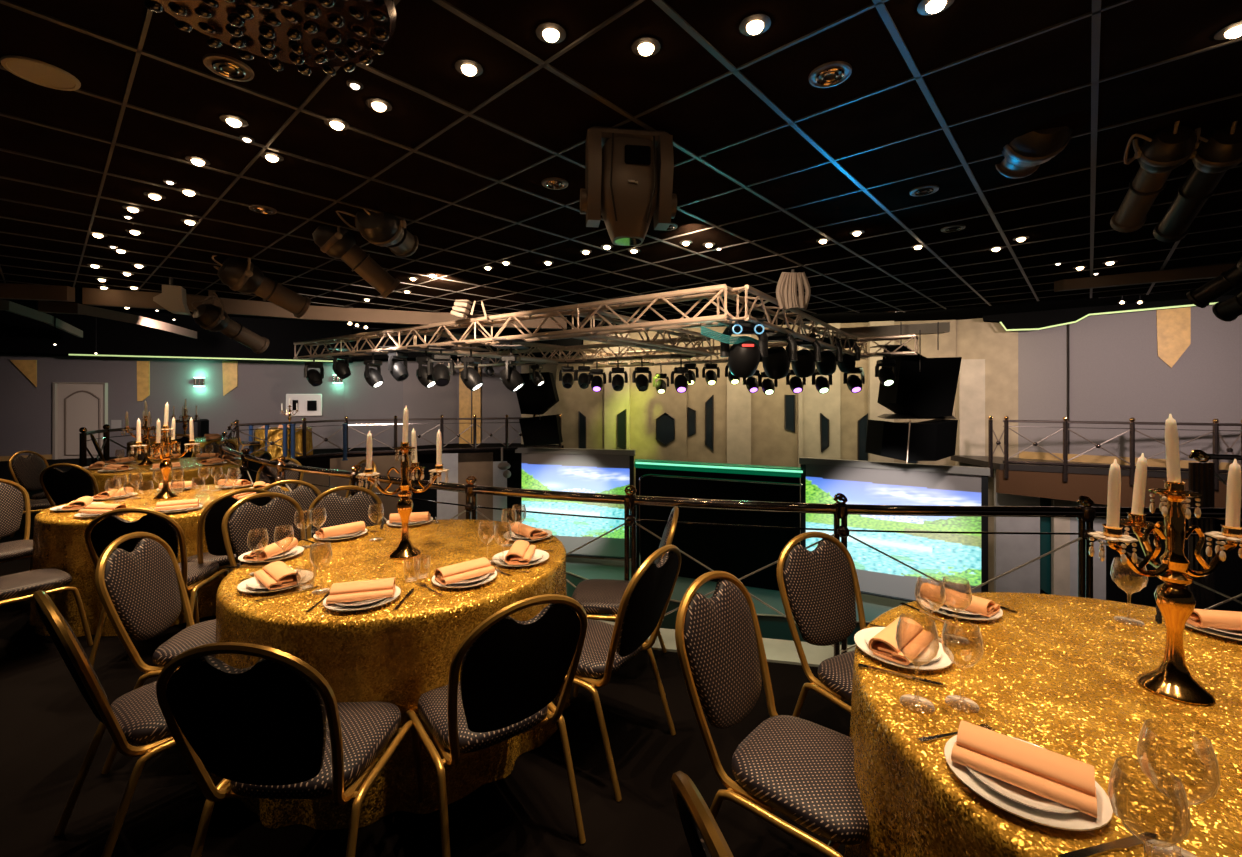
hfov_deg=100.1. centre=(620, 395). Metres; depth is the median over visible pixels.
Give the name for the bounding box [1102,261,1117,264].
recessed light
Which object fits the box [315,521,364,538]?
folded napkin
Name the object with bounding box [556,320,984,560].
wall
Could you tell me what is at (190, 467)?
tablecloth
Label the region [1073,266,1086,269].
recessed light
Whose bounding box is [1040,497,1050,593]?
window
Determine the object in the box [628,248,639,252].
recessed light
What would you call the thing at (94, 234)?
recessed light
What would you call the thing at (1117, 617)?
wine glass
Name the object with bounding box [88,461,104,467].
folded napkin
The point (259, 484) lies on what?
folded napkin
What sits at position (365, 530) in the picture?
charger plate
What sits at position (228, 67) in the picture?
ceiling speaker
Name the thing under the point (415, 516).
folded napkin
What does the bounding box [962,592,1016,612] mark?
fork
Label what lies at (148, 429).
candle cup
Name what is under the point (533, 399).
loudspeaker
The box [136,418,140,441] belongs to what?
candle
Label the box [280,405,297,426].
candelabra
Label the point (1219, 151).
spotlight
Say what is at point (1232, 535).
candle cup
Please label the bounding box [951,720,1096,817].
folded napkin
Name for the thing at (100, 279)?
recessed light
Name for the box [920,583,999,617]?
folded napkin
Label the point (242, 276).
spotlight
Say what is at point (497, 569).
fork
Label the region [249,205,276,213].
ceiling speaker
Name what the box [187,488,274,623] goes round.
banquet chair
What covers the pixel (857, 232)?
recessed light
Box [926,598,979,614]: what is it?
dinner plate
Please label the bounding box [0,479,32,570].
banquet chair
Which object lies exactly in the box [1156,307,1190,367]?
wall panel
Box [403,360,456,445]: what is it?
wall
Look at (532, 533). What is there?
folded napkin
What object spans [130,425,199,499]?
candelabra
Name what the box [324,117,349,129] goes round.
recessed light
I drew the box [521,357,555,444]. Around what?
wall
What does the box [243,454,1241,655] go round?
balcony railing
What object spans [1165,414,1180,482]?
candle
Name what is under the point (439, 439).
candle
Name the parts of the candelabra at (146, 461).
stem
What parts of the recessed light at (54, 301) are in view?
hanging rod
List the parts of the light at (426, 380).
clamp rod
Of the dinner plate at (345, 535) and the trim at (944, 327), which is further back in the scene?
the trim at (944, 327)
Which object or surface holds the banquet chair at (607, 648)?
on the floor at (48, 728)
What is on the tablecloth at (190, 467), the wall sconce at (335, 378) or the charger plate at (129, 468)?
the charger plate at (129, 468)
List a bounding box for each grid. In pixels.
[0,0,1241,316]
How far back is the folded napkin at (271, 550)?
2.63 m
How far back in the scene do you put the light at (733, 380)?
12.87 m
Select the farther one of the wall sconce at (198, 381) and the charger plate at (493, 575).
the wall sconce at (198, 381)
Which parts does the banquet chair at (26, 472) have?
frame, backrest, seat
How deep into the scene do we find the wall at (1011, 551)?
12.76 m
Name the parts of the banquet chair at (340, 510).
backrest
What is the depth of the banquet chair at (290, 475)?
5.40 m
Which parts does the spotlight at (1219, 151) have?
yoke knob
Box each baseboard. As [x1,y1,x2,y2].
[0,454,51,460]
[1019,451,1240,469]
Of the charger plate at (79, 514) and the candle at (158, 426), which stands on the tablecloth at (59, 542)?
the charger plate at (79, 514)
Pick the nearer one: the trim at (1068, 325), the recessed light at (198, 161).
the recessed light at (198, 161)
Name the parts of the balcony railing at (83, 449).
post, post, thin rail, handrail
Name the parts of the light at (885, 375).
clamp rod, clamp rod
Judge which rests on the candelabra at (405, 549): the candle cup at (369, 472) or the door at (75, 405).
the candle cup at (369, 472)
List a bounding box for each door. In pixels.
[52,382,107,458]
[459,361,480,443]
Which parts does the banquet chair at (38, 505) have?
seat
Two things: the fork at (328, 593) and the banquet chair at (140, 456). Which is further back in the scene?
the banquet chair at (140, 456)
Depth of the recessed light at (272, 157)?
3.14 m
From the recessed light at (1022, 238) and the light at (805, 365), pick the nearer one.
the recessed light at (1022, 238)
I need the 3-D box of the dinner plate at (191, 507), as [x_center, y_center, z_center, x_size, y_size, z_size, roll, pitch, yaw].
[-3.217,0.815,3.774,0.220,0.019,0.220,0,0,0]
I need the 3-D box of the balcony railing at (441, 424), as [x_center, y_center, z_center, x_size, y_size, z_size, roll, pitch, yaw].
[-5.666,1.072,14.467,8.076,1.045,1.356,0,0,-28]
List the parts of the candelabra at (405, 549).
arm, stem, arm, arm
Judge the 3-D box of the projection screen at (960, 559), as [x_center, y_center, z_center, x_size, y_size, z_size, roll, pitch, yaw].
[6.190,3.120,12.100,3.919,3.156,0.156,0,0,30]
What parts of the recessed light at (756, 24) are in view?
bulb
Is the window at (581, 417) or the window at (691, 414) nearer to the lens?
the window at (691, 414)
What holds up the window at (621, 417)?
in the wall at (749, 429)
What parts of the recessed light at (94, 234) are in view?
bulb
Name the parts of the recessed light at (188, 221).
bulb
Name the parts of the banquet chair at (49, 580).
leg, seat, leg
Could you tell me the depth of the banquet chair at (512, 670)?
1.71 m
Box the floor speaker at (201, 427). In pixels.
[171,419,208,437]
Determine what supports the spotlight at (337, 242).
hanging from the ceiling
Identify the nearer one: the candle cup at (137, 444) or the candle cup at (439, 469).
the candle cup at (439, 469)
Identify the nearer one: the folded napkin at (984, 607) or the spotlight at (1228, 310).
the folded napkin at (984, 607)
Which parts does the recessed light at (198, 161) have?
bulb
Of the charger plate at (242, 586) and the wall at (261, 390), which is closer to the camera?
the charger plate at (242, 586)
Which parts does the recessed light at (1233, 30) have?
bulb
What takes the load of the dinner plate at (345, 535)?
on the charger plate at (365, 530)
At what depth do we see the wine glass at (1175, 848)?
0.94 m
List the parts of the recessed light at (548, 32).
bulb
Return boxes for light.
[53,301,57,344]
[87,264,102,267]
[90,233,106,237]
[95,278,107,281]
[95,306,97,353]
[114,248,127,252]
[120,272,133,275]
[122,205,143,212]
[122,215,133,218]
[126,229,143,234]
[132,264,145,267]
[144,192,165,199]
[163,179,176,184]
[178,188,199,195]
[181,219,197,224]
[185,156,210,165]
[219,114,247,126]
[239,135,254,141]
[261,152,283,161]
[298,357,324,386]
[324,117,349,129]
[324,347,356,378]
[346,80,362,89]
[355,351,384,387]
[366,97,391,111]
[379,346,410,380]
[407,346,434,387]
[425,344,456,385]
[451,342,489,390]
[455,59,482,76]
[480,358,494,376]
[483,266,492,269]
[492,338,528,391]
[500,261,511,264]
[525,363,545,385]
[536,22,565,43]
[542,261,553,264]
[558,361,575,388]
[575,360,593,388]
[580,126,676,245]
[580,249,591,253]
[587,360,606,391]
[601,244,612,249]
[608,358,627,390]
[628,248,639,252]
[630,357,653,391]
[631,36,660,56]
[653,363,669,393]
[669,355,692,392]
[680,240,691,245]
[681,359,698,384]
[702,353,719,385]
[703,242,714,247]
[720,318,767,377]
[725,360,739,384]
[739,13,770,35]
[743,370,759,392]
[758,372,777,394]
[759,327,796,378]
[786,333,820,377]
[786,369,805,392]
[810,337,841,374]
[812,369,831,393]
[816,238,829,243]
[834,339,859,372]
[843,356,869,392]
[850,230,863,235]
[870,345,900,385]
[911,244,923,249]
[917,0,953,15]
[989,246,1003,251]
[1013,236,1028,241]
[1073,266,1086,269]
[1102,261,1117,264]
[1214,20,1241,39]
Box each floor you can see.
[0,443,850,856]
[570,589,1046,621]
[951,455,1227,480]
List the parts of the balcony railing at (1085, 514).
knob, post, knob, post, knob, post, post, knob, thin rail, handrail, post, knob, post, knob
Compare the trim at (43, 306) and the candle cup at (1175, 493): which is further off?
the trim at (43, 306)
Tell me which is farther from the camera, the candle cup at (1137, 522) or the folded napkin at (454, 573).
the folded napkin at (454, 573)
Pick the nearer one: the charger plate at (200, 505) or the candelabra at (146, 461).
the charger plate at (200, 505)
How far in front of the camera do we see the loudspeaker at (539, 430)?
14.50 m
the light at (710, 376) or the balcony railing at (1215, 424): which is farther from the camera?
the light at (710, 376)
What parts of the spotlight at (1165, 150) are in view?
yoke knob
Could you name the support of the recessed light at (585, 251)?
in the ceiling
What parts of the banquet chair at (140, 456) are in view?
backrest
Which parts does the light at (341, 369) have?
clamp rod, clamp rod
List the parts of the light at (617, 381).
clamp rod, clamp rod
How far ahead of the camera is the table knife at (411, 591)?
2.11 m
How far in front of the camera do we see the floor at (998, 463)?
12.08 m
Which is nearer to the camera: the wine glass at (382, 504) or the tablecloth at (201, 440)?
the wine glass at (382, 504)
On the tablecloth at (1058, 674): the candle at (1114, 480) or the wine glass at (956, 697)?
the wine glass at (956, 697)
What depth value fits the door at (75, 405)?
13.24 m
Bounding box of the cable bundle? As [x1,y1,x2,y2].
[776,269,810,309]
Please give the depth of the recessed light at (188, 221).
4.32 m
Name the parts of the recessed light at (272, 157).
bulb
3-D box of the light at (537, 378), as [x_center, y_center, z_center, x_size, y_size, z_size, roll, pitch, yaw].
[-2.245,-0.618,13.897,0.460,0.713,0.460,0,0,16]
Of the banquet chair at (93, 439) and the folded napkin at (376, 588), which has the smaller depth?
the folded napkin at (376, 588)
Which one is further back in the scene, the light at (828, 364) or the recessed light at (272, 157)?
the light at (828, 364)
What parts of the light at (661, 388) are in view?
clamp rod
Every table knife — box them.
[225,566,264,567]
[254,586,317,601]
[300,539,322,545]
[393,588,414,610]
[495,568,511,576]
[858,663,945,686]
[900,602,955,626]
[1058,832,1157,856]
[1155,606,1161,624]
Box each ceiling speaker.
[0,55,80,90]
[202,53,253,81]
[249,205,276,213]
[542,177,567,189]
[667,223,677,229]
[809,61,851,87]
[909,185,938,195]
[941,225,965,231]
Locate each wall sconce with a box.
[193,377,204,386]
[333,376,342,381]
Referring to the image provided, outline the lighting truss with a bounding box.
[293,284,917,368]
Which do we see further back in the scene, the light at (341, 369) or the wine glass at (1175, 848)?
the light at (341, 369)
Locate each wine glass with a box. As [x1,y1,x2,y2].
[247,529,268,574]
[274,526,293,567]
[310,543,331,592]
[368,504,383,540]
[494,526,511,565]
[501,510,516,545]
[895,615,938,705]
[915,578,945,640]
[940,577,971,640]
[941,620,983,709]
[1108,757,1191,847]
[1110,559,1147,625]
[1137,720,1220,856]
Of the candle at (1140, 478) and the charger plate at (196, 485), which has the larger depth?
the charger plate at (196, 485)
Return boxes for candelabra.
[121,416,169,464]
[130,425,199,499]
[170,409,199,436]
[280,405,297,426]
[358,442,448,558]
[1088,480,1241,705]
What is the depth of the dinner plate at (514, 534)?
3.04 m
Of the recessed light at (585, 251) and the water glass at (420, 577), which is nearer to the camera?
the water glass at (420, 577)
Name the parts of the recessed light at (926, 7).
bulb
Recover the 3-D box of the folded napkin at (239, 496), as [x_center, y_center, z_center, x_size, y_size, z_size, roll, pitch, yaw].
[-3.022,0.788,4.154,0.121,0.054,0.238,0,0,2]
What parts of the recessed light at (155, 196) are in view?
bulb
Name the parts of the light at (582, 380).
clamp rod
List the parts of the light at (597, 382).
clamp rod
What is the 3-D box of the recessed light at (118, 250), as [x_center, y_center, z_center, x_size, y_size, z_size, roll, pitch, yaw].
[-5.000,-1.452,5.200,0.122,0.051,0.122,0,0,0]
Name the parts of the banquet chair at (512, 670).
leg, leg, seat, seat rail, frame, backrest, leg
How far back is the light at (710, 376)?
13.24 m
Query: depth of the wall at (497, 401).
17.53 m
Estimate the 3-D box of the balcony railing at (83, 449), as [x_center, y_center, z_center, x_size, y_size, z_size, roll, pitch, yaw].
[-9.372,1.057,9.719,0.393,1.075,2.241,0,0,-12]
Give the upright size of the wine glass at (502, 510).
0.205 m
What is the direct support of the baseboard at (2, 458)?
attached to the wall at (261, 390)
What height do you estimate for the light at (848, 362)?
0.685 m
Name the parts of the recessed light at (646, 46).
bulb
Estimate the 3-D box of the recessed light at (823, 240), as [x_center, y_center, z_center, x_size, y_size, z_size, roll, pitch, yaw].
[1.891,-1.452,4.867,0.122,0.051,0.122,0,0,0]
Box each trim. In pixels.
[0,283,74,301]
[0,299,82,337]
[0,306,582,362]
[38,301,196,338]
[68,354,332,361]
[82,288,566,329]
[598,620,855,666]
[837,322,949,337]
[983,295,1234,330]
[996,469,1241,520]
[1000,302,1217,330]
[1054,263,1236,291]
[1067,324,1069,453]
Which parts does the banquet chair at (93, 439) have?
backrest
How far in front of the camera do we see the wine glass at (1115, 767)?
0.82 m
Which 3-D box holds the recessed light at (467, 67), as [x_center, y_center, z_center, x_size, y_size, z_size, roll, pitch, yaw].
[-0.674,-1.452,2.308,0.122,0.051,0.122,0,0,0]
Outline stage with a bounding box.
[566,557,908,644]
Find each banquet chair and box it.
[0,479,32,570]
[0,498,56,538]
[0,568,92,645]
[8,451,48,536]
[32,590,176,856]
[40,463,98,506]
[84,508,228,666]
[90,433,109,462]
[95,532,215,773]
[135,441,179,460]
[156,642,423,856]
[161,434,195,457]
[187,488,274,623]
[201,439,237,456]
[221,480,321,581]
[222,492,305,570]
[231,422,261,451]
[235,450,271,482]
[255,457,303,490]
[307,486,382,538]
[311,470,368,537]
[345,459,376,497]
[405,594,587,856]
[564,545,680,801]
[571,506,678,694]
[671,771,733,856]
[675,571,869,856]
[777,532,865,717]
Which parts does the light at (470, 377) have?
clamp rod, clamp rod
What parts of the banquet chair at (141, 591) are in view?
leg, backrest, frame, seat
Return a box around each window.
[578,411,585,448]
[617,409,625,448]
[656,412,674,445]
[687,407,695,436]
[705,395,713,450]
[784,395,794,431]
[820,413,828,451]
[858,413,867,460]
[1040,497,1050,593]
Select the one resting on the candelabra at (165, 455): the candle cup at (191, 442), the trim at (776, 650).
the candle cup at (191, 442)
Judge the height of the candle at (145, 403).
0.216 m
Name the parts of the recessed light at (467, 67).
bulb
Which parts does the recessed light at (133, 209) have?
bulb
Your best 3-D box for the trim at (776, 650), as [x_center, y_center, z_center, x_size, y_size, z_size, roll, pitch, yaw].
[0.881,1.752,3.821,10.775,0.355,1.462,0,0,15]
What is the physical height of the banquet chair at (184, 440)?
0.951 m
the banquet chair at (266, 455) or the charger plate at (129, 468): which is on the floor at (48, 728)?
the banquet chair at (266, 455)
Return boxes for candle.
[125,412,128,426]
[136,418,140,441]
[144,400,147,415]
[147,411,150,426]
[156,418,160,442]
[164,402,168,425]
[171,417,175,439]
[189,417,193,439]
[366,431,371,468]
[402,406,408,441]
[411,428,416,462]
[436,430,441,464]
[1106,459,1120,527]
[1131,453,1146,514]
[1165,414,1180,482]
[1225,459,1241,527]
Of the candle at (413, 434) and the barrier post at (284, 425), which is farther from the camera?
the barrier post at (284, 425)
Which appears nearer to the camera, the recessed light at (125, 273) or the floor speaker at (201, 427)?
the recessed light at (125, 273)
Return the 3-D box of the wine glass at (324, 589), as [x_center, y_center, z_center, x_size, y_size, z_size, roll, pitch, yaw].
[-1.274,0.729,2.207,0.084,0.205,0.084,0,0,0]
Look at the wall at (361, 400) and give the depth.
16.11 m
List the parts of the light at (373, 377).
clamp rod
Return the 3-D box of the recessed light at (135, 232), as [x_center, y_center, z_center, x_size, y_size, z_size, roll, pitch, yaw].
[-4.300,-1.452,4.601,0.122,0.051,0.122,0,0,0]
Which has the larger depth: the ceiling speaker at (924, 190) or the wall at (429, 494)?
the wall at (429, 494)
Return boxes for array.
[450,300,486,319]
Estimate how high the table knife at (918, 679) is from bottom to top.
0.004 m
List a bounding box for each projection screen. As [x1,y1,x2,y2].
[515,447,634,558]
[799,457,989,601]
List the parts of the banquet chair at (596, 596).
leg, seat, leg, frame, leg, backrest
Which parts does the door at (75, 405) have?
panel moulding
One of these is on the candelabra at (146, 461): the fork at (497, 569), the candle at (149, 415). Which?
the candle at (149, 415)
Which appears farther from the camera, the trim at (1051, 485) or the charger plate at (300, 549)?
the trim at (1051, 485)
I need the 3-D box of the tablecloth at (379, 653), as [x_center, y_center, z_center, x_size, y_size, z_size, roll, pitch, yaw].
[-1.099,1.210,2.730,1.651,0.753,1.660,0,0,0]
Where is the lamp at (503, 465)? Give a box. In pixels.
[498,448,510,477]
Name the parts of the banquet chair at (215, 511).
leg, seat, frame, backrest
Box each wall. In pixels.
[0,355,343,456]
[297,473,328,497]
[330,455,411,524]
[344,327,402,447]
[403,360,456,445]
[412,454,436,519]
[437,453,457,519]
[457,359,520,442]
[458,452,521,522]
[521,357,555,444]
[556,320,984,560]
[956,305,1241,591]
[994,469,1039,593]
[1051,499,1069,595]
[1070,501,1105,599]
[1106,505,1241,611]
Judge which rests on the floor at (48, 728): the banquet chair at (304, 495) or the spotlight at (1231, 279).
the banquet chair at (304, 495)
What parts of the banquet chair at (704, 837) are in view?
backrest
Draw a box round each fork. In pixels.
[305,592,329,612]
[416,582,442,596]
[497,569,529,572]
[918,724,994,742]
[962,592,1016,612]
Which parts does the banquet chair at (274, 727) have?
leg, backrest, frame, seat rail, seat, leg, leg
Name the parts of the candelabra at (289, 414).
stem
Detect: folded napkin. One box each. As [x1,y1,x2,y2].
[62,496,92,509]
[78,503,126,513]
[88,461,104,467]
[93,487,133,498]
[102,464,128,470]
[106,457,134,463]
[152,462,180,468]
[154,498,198,510]
[159,481,195,488]
[196,453,219,456]
[201,458,223,463]
[204,434,219,436]
[206,436,220,439]
[217,479,251,485]
[222,454,233,459]
[230,492,256,499]
[243,537,297,560]
[253,481,269,488]
[254,561,300,589]
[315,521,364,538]
[326,578,395,603]
[389,512,429,522]
[434,557,494,584]
[504,540,535,564]
[509,522,547,539]
[868,617,934,664]
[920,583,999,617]
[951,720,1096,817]
[1186,609,1241,630]
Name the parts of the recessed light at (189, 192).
bulb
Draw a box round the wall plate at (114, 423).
[111,420,121,428]
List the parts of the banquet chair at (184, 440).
backrest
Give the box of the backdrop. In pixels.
[634,459,802,590]
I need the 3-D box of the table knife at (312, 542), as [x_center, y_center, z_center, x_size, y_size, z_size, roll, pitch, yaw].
[-1.751,0.829,2.946,0.230,0.004,0.019,0,0,32]
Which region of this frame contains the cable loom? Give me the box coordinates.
[700,326,757,345]
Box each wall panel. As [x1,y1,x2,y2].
[10,360,36,386]
[137,361,149,400]
[222,361,237,395]
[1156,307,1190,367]
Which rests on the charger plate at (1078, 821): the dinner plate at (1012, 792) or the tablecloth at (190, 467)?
the dinner plate at (1012, 792)
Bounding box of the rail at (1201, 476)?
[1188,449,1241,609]
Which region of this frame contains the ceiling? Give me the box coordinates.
[0,0,1241,316]
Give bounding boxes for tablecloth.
[29,484,289,636]
[88,457,241,494]
[126,437,238,460]
[210,519,570,829]
[253,427,312,458]
[845,592,1241,856]
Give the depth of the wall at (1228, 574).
11.78 m
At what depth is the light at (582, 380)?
12.85 m
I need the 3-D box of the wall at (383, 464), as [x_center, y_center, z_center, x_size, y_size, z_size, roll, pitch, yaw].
[-6.875,3.780,14.374,2.038,4.220,0.120,0,0,-28]
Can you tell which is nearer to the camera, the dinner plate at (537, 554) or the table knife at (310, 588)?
the table knife at (310, 588)
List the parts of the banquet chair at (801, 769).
backrest, frame, leg, seat, leg, seat rail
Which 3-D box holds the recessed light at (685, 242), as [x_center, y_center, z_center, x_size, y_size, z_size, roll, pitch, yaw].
[0.616,-1.452,4.930,0.122,0.051,0.122,0,0,0]
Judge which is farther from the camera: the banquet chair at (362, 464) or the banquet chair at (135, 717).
the banquet chair at (362, 464)
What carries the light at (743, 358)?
hanging from the lighting truss
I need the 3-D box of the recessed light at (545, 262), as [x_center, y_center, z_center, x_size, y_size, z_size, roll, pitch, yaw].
[-0.795,-1.452,5.666,0.122,0.051,0.122,0,0,0]
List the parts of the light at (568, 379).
clamp rod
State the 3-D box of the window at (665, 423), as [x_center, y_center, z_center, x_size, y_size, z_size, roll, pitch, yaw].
[1.372,1.015,16.030,0.599,1.025,0.074,0,0,12]
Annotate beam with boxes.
[2,287,1241,327]
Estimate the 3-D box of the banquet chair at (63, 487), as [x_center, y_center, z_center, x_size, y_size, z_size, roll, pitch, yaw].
[-5.345,1.115,5.274,0.497,0.951,0.676,0,0,-6]
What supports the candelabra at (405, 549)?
on the tablecloth at (379, 653)
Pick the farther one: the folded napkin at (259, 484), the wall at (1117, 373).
the wall at (1117, 373)
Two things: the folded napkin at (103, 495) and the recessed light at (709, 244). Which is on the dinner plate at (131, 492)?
the folded napkin at (103, 495)
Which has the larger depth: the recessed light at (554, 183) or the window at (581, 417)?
the window at (581, 417)
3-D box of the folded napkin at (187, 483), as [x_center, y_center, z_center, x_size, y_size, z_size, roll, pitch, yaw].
[-3.942,0.788,4.627,0.238,0.054,0.121,0,0,-30]
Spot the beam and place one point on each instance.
(971, 312)
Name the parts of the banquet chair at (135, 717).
backrest, leg, frame, leg, seat, seat rail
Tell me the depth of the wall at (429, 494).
14.95 m
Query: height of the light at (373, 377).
0.713 m
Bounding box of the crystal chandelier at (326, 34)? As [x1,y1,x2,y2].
[143,0,395,75]
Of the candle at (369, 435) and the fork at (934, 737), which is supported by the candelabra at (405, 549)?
the candle at (369, 435)
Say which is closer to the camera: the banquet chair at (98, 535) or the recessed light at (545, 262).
the banquet chair at (98, 535)
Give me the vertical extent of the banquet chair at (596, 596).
0.951 m
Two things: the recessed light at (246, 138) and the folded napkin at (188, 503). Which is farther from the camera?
the folded napkin at (188, 503)
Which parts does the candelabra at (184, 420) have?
stem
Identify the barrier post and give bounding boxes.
[249,426,252,453]
[265,425,268,450]
[282,424,287,456]
[290,424,295,459]
[342,424,347,459]
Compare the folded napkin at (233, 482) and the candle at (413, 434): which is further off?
the folded napkin at (233, 482)
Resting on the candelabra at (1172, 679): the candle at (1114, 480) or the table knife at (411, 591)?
the candle at (1114, 480)
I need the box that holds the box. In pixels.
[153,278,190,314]
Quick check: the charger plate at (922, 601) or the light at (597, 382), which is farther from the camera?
the light at (597, 382)
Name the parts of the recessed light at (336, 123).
bulb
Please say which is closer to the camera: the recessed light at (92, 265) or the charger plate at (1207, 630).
the charger plate at (1207, 630)
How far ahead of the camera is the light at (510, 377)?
7.98 m
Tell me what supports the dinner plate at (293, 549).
on the charger plate at (300, 549)
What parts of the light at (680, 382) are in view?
clamp rod, clamp rod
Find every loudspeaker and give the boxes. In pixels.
[516,372,558,414]
[519,414,562,445]
[865,414,957,462]
[877,322,961,417]
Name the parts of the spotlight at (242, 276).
yoke knob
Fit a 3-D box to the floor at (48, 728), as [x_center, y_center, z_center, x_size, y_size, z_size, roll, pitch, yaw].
[-6.750,1.765,7.200,28.500,0.350,21.400,0,0,0]
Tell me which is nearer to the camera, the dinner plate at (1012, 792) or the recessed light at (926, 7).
the dinner plate at (1012, 792)
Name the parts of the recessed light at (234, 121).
bulb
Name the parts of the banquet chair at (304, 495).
frame, backrest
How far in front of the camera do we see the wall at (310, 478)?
13.58 m
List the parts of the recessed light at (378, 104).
bulb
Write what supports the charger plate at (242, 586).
on the tablecloth at (379, 653)
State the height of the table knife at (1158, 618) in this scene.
0.004 m
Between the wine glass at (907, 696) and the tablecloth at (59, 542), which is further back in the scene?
the tablecloth at (59, 542)
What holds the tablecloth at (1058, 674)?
on the round table
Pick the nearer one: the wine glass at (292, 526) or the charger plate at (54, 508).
the wine glass at (292, 526)
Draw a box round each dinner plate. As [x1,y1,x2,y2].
[56,502,97,508]
[81,513,100,515]
[98,492,131,498]
[160,507,192,511]
[246,547,296,558]
[246,570,305,588]
[329,530,361,537]
[335,597,385,605]
[393,520,424,523]
[443,573,489,583]
[499,550,542,562]
[509,528,546,538]
[865,629,941,661]
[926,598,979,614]
[966,766,1079,812]
[1207,627,1241,635]
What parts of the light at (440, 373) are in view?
clamp rod, clamp rod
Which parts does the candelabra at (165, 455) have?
arm, arm, stem, arm, arm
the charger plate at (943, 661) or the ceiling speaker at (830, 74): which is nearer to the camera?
the charger plate at (943, 661)
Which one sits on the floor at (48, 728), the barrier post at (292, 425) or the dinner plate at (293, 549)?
the barrier post at (292, 425)
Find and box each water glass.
[296,565,315,589]
[403,558,420,581]
[413,558,429,578]
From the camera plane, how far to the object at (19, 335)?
13.46 m
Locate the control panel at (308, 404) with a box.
[286,394,321,415]
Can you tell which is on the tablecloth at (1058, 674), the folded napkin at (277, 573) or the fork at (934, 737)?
the fork at (934, 737)
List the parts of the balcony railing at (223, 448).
post, handrail, knob, post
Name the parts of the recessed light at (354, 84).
bulb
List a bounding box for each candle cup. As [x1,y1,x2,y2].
[121,427,132,434]
[130,442,146,453]
[141,416,151,423]
[143,427,153,434]
[149,442,166,455]
[161,425,173,437]
[170,439,180,450]
[184,440,199,451]
[358,467,379,488]
[394,442,415,460]
[411,462,424,479]
[429,464,448,483]
[1088,524,1137,564]
[1120,512,1155,545]
[1148,480,1201,518]
[1205,524,1241,561]
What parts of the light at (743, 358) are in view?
clamp rod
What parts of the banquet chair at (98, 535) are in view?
leg, backrest, frame, seat, leg, leg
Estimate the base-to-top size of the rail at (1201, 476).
1.416 m
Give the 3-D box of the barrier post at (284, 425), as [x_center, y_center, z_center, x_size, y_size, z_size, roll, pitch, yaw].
[-8.335,1.140,12.900,0.140,0.900,0.140,0,0,0]
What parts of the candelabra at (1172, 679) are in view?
arm, arm, stem, arm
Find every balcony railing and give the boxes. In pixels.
[79,422,168,466]
[218,421,250,480]
[235,414,561,460]
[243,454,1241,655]
[988,416,1241,490]
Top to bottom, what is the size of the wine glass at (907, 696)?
0.230 m
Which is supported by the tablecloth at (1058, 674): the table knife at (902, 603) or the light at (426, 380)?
the table knife at (902, 603)
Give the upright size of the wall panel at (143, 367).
1.069 m
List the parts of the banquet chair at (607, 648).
leg, leg, seat, frame, backrest, leg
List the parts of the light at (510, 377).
clamp rod, clamp rod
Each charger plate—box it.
[49,502,104,510]
[74,513,116,517]
[92,492,137,499]
[98,468,132,471]
[153,504,202,512]
[156,485,197,490]
[198,462,226,464]
[215,483,253,488]
[237,570,313,592]
[238,546,303,562]
[313,528,367,539]
[323,586,400,610]
[386,516,432,525]
[432,570,496,587]
[492,549,548,565]
[503,528,551,540]
[854,627,953,669]
[916,593,1002,619]
[944,735,1112,830]
[1185,622,1241,640]
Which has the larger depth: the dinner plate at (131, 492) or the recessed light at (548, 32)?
the dinner plate at (131, 492)
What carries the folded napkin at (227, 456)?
on the dinner plate
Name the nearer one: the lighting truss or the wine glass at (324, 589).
the wine glass at (324, 589)
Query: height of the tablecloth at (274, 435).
0.753 m
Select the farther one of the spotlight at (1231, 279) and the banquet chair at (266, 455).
the banquet chair at (266, 455)
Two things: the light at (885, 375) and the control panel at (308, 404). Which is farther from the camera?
the control panel at (308, 404)
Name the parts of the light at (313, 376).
clamp rod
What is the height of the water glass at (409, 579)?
0.091 m
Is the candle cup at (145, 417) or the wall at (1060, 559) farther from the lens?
the wall at (1060, 559)
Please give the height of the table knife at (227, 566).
0.004 m
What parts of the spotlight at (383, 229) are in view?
yoke knob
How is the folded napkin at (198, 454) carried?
on the dinner plate
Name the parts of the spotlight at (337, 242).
yoke knob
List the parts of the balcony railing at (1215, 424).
post, post, post, thin rail, handrail, rail, post, post, post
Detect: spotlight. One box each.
[189,290,268,353]
[212,255,310,317]
[312,225,399,297]
[336,208,418,256]
[995,126,1073,178]
[1110,121,1200,232]
[1153,121,1241,242]
[1186,257,1241,307]
[1212,292,1241,321]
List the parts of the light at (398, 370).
clamp rod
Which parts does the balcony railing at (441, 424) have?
post, post, post, thin rail, handrail, post, rail, post, post, post, post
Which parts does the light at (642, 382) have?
clamp rod, clamp rod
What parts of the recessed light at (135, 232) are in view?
bulb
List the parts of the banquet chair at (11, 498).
backrest, frame, seat rail, seat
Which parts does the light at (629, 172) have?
yoke arm, yoke arm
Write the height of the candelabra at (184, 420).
0.591 m
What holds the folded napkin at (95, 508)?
on the dinner plate at (88, 514)
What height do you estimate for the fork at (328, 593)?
0.003 m
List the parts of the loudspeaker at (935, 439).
frame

